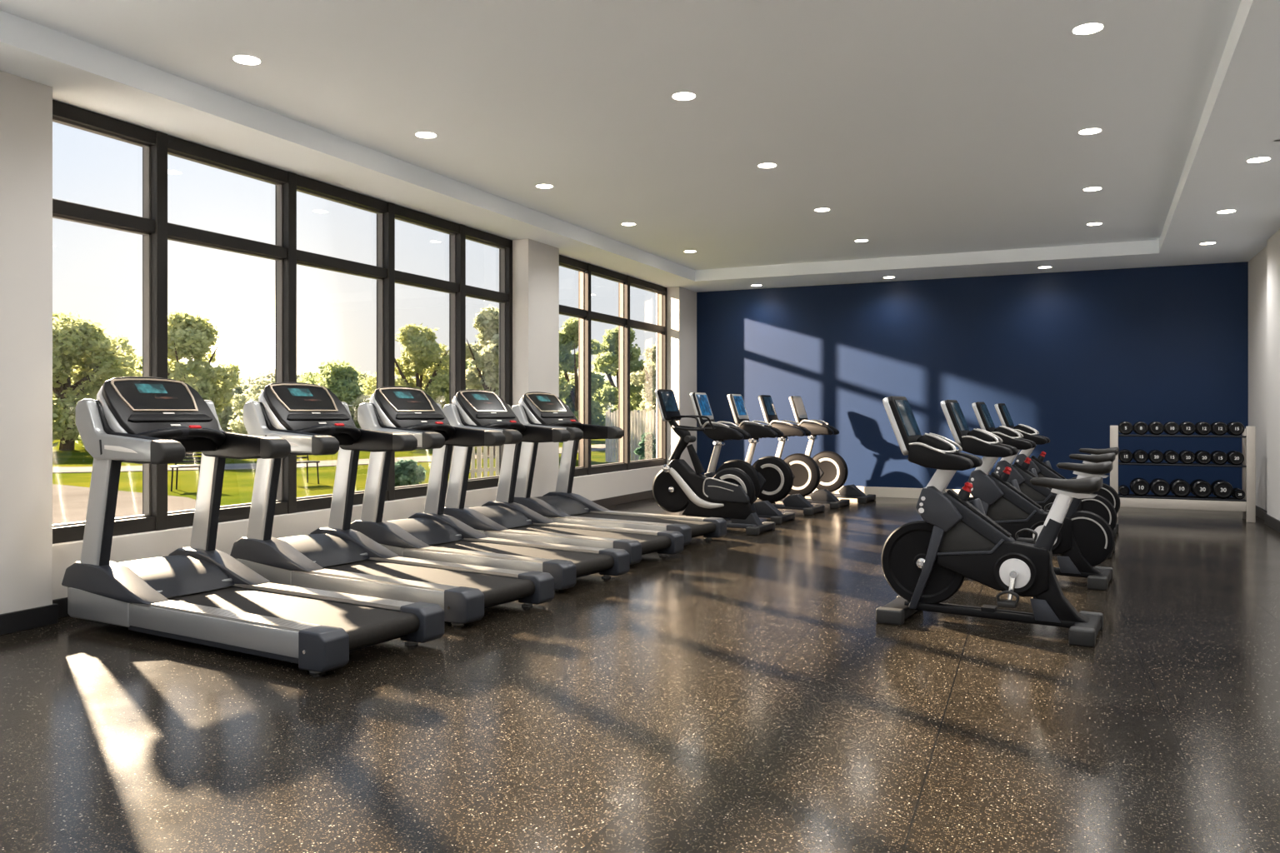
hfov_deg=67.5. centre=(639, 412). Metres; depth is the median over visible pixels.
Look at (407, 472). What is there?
shrub
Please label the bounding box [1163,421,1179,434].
dumbbell
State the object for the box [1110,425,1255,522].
dumbbell rack
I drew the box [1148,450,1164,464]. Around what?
dumbbell
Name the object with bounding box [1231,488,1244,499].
dumbbell
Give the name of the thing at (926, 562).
exercise bike
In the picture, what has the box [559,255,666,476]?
window
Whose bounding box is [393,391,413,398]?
screen
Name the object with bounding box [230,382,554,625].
treadmill
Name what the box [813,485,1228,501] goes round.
baseboard
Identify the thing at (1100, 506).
exercise bike
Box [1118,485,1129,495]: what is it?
dumbbell
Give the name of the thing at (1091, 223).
recessed light
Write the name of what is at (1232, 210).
recessed light
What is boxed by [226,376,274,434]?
leafy tree
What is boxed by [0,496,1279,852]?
floor
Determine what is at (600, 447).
road
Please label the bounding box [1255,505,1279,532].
baseboard
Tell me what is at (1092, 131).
recessed light
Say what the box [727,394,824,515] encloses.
exercise bike
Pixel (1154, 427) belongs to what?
dumbbell
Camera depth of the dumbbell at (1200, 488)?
11.55 m
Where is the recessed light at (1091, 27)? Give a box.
[1070,21,1104,35]
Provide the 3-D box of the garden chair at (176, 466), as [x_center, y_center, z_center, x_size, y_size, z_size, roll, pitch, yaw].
[-8.270,0.934,17.554,0.524,0.974,0.612,0,0,-16]
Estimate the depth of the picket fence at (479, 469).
19.04 m
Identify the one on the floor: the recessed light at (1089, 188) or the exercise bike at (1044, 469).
the exercise bike at (1044, 469)
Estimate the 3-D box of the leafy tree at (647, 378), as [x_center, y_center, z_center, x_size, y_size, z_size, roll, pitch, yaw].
[0.664,-0.753,40.005,2.029,4.360,2.280,0,0,-42]
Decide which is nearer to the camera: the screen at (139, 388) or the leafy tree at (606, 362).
the screen at (139, 388)
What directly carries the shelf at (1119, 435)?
attached to the dumbbell rack
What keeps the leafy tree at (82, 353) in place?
on the lawn
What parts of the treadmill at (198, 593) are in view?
arm, nose panel, motor, trim, panel, foot rail, arm, panel, foot rail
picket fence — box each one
[469,445,499,478]
[605,410,656,462]
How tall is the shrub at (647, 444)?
1.044 m
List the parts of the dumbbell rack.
rail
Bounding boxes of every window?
[52,100,512,544]
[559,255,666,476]
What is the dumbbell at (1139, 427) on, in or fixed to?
on the dumbbell rack
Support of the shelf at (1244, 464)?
attached to the dumbbell rack
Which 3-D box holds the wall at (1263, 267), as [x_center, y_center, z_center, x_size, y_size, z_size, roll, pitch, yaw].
[4.393,-0.550,4.431,0.260,3.700,18.100,0,0,24]
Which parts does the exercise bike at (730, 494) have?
mast knob, arm, trim, rail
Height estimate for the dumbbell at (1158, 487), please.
0.214 m
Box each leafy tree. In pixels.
[52,311,142,450]
[75,354,142,446]
[167,311,243,456]
[217,383,257,432]
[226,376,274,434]
[240,367,309,387]
[301,359,373,429]
[358,323,449,409]
[425,360,484,389]
[465,305,499,455]
[559,317,605,425]
[591,325,655,439]
[630,343,656,430]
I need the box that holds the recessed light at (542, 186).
[536,184,552,189]
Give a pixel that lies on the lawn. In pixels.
(237, 485)
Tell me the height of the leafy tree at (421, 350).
4.984 m
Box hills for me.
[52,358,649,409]
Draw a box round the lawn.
[52,417,649,505]
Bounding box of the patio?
[52,484,195,524]
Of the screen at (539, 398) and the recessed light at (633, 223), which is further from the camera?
the recessed light at (633, 223)
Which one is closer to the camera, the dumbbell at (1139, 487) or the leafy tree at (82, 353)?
the dumbbell at (1139, 487)
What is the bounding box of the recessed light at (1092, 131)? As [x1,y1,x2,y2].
[1076,127,1102,134]
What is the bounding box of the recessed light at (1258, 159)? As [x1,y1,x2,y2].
[1245,156,1270,163]
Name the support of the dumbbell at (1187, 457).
on the dumbbell rack
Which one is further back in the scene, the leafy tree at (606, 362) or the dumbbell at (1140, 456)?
the leafy tree at (606, 362)
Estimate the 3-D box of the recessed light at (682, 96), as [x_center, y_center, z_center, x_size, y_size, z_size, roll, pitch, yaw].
[0.302,-2.175,6.572,0.204,0.012,0.204,0,0,24]
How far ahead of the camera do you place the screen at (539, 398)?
10.57 m
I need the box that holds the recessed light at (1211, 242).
[1198,241,1218,244]
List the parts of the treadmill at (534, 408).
arm, motor, nose panel, panel, foot rail, foot rail, panel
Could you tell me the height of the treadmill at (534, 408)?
1.528 m
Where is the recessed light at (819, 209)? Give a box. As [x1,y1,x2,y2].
[813,208,829,211]
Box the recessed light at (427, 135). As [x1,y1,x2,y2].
[415,131,435,139]
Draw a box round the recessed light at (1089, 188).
[1084,186,1102,190]
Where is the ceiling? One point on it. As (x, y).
(940, 135)
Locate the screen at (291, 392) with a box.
[287,388,313,396]
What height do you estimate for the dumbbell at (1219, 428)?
0.166 m
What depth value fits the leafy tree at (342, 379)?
44.71 m
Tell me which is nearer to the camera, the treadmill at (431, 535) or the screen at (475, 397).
the treadmill at (431, 535)
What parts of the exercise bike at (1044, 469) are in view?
hood trim, handle post, knob stem, resistance knob, wheel trim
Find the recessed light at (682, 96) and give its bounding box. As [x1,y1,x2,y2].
[670,91,694,101]
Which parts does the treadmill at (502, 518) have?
arm, motor, nose panel, panel, foot rail, panel, foot rail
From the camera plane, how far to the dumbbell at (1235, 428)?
11.41 m
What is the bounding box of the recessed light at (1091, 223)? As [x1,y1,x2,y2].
[1086,222,1102,225]
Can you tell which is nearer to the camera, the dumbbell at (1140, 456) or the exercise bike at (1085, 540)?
the exercise bike at (1085, 540)
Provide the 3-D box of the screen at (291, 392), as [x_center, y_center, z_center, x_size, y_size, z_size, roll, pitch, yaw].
[-2.547,-0.151,7.184,0.060,0.058,0.185,0,0,33]
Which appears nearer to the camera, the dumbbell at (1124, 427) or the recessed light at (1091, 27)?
the recessed light at (1091, 27)
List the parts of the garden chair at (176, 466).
leg, leg, seat, backrest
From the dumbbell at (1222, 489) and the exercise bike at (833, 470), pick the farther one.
the exercise bike at (833, 470)
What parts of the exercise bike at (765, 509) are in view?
screen frame, frame, handle post, rail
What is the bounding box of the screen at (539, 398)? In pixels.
[535,395,550,401]
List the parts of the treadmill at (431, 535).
arm, nose panel, motor, panel, foot rail, foot rail, panel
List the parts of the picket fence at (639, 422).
post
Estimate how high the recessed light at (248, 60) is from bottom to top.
0.012 m
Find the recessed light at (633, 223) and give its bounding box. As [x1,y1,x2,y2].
[622,222,635,225]
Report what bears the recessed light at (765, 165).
in the ceiling
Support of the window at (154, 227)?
in the wall at (32, 568)
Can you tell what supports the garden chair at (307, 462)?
on the lawn
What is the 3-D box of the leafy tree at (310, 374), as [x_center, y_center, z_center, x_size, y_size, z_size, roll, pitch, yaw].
[-23.752,-0.504,71.560,5.626,5.428,4.699,0,0,-10]
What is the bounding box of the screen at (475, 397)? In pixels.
[471,394,488,399]
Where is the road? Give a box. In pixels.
[52,441,630,473]
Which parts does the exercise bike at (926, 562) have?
hood trim, handle post, knob stem, resistance knob, trim, rail, crank arm, leg plate, seat post, leg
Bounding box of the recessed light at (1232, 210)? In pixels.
[1215,209,1238,214]
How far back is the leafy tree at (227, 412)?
58.40 m
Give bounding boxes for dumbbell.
[1118,421,1133,434]
[1118,449,1133,463]
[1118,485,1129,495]
[1129,477,1149,496]
[1132,421,1148,434]
[1132,449,1148,463]
[1148,421,1164,434]
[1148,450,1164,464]
[1150,478,1170,496]
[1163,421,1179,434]
[1163,450,1179,464]
[1170,479,1190,497]
[1179,421,1195,435]
[1179,450,1195,464]
[1190,479,1212,498]
[1194,450,1211,464]
[1195,421,1211,435]
[1210,421,1228,435]
[1210,450,1228,464]
[1210,480,1233,499]
[1226,421,1244,435]
[1226,450,1244,465]
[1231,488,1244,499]
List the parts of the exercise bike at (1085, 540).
hood trim, handle post, knob stem, resistance knob, trim, leg plate, rail, leg, seat post, wheel trim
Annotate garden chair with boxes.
[170,451,201,491]
[296,455,319,484]
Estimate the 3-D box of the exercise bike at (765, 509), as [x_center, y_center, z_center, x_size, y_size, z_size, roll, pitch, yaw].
[1.211,0.527,11.618,1.217,1.546,0.564,0,0,27]
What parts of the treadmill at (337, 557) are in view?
arm, nose panel, motor, arm, panel, foot rail, panel, foot rail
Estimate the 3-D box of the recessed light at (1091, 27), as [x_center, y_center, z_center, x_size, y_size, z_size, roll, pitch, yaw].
[2.534,-2.175,5.417,0.204,0.012,0.204,0,0,24]
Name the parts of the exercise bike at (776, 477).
screen frame, handle post, frame, rail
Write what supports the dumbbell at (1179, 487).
on the dumbbell rack
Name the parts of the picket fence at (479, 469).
fence rail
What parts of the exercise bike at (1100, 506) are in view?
hood trim, handle post, knob stem, resistance knob, trim, wheel trim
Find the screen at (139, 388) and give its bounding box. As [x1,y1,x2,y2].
[135,384,167,393]
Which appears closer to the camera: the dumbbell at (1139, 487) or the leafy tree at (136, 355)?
the dumbbell at (1139, 487)
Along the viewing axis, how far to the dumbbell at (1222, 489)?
11.46 m
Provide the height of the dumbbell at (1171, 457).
0.166 m
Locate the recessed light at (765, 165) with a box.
[756,162,775,168]
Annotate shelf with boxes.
[1118,434,1236,437]
[1118,461,1246,467]
[1118,493,1246,501]
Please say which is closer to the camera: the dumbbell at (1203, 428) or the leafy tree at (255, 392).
the dumbbell at (1203, 428)
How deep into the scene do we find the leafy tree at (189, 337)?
30.38 m
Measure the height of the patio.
0.030 m
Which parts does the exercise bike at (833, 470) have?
screen frame, handle post, frame, rail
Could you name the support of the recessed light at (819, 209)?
in the ceiling
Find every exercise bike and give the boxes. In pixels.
[652,389,774,535]
[685,392,794,524]
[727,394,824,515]
[754,395,849,509]
[785,395,875,503]
[875,395,1103,647]
[940,400,1114,590]
[971,401,1116,558]
[994,403,1119,537]
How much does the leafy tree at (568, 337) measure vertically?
5.268 m
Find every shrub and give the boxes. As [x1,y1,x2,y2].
[395,458,427,486]
[633,431,656,459]
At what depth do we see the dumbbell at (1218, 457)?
11.47 m
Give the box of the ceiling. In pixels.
[0,0,1279,292]
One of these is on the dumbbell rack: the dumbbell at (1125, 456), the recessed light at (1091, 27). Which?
the dumbbell at (1125, 456)
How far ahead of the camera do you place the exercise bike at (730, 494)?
10.63 m
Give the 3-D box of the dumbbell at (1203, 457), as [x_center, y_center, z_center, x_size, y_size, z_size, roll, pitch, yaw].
[6.864,0.549,11.682,0.166,0.166,0.326,0,0,24]
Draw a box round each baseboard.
[0,490,653,635]
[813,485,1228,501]
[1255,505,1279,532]
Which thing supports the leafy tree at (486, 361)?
on the lawn
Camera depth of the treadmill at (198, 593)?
5.67 m
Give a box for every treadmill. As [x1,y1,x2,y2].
[61,376,444,673]
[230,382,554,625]
[350,386,629,591]
[442,389,684,564]
[511,391,726,545]
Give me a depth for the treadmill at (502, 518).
9.06 m
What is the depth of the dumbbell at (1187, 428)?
11.62 m
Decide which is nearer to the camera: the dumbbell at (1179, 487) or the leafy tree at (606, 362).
the dumbbell at (1179, 487)
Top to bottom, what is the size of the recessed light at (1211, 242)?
0.012 m
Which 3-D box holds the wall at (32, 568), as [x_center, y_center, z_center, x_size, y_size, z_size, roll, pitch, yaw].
[-2.984,-0.550,7.777,0.420,3.700,18.100,0,0,24]
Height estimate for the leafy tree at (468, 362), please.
4.833 m
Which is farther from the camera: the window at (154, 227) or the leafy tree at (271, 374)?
the leafy tree at (271, 374)
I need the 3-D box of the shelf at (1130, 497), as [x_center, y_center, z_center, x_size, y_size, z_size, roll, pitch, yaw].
[6.641,1.048,11.795,1.360,0.020,0.390,0,0,24]
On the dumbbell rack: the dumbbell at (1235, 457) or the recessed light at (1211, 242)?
the dumbbell at (1235, 457)
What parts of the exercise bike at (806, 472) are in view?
handle post, rail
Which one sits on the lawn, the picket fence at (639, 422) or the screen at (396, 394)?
the picket fence at (639, 422)
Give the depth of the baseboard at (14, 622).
5.82 m
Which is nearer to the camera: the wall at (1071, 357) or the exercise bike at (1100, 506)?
the exercise bike at (1100, 506)
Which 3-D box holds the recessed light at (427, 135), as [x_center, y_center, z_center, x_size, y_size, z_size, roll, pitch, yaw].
[-1.675,-2.175,7.491,0.204,0.012,0.204,0,0,24]
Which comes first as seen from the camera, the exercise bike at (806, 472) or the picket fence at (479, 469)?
the exercise bike at (806, 472)
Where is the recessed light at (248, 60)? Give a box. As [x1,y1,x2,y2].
[231,54,264,64]
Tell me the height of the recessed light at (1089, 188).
0.012 m
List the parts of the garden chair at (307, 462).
backrest, leg, seat, leg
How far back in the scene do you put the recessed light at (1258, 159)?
7.59 m
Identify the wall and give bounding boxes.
[0,70,696,614]
[696,261,1248,497]
[1248,229,1279,520]
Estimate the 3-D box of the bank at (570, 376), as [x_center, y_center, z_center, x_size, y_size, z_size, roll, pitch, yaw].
[-3.926,-0.214,60.137,5.207,4.784,4.971,0,0,-40]
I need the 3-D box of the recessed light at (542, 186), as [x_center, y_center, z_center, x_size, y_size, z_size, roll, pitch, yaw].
[-0.916,-2.175,9.189,0.204,0.012,0.204,0,0,24]

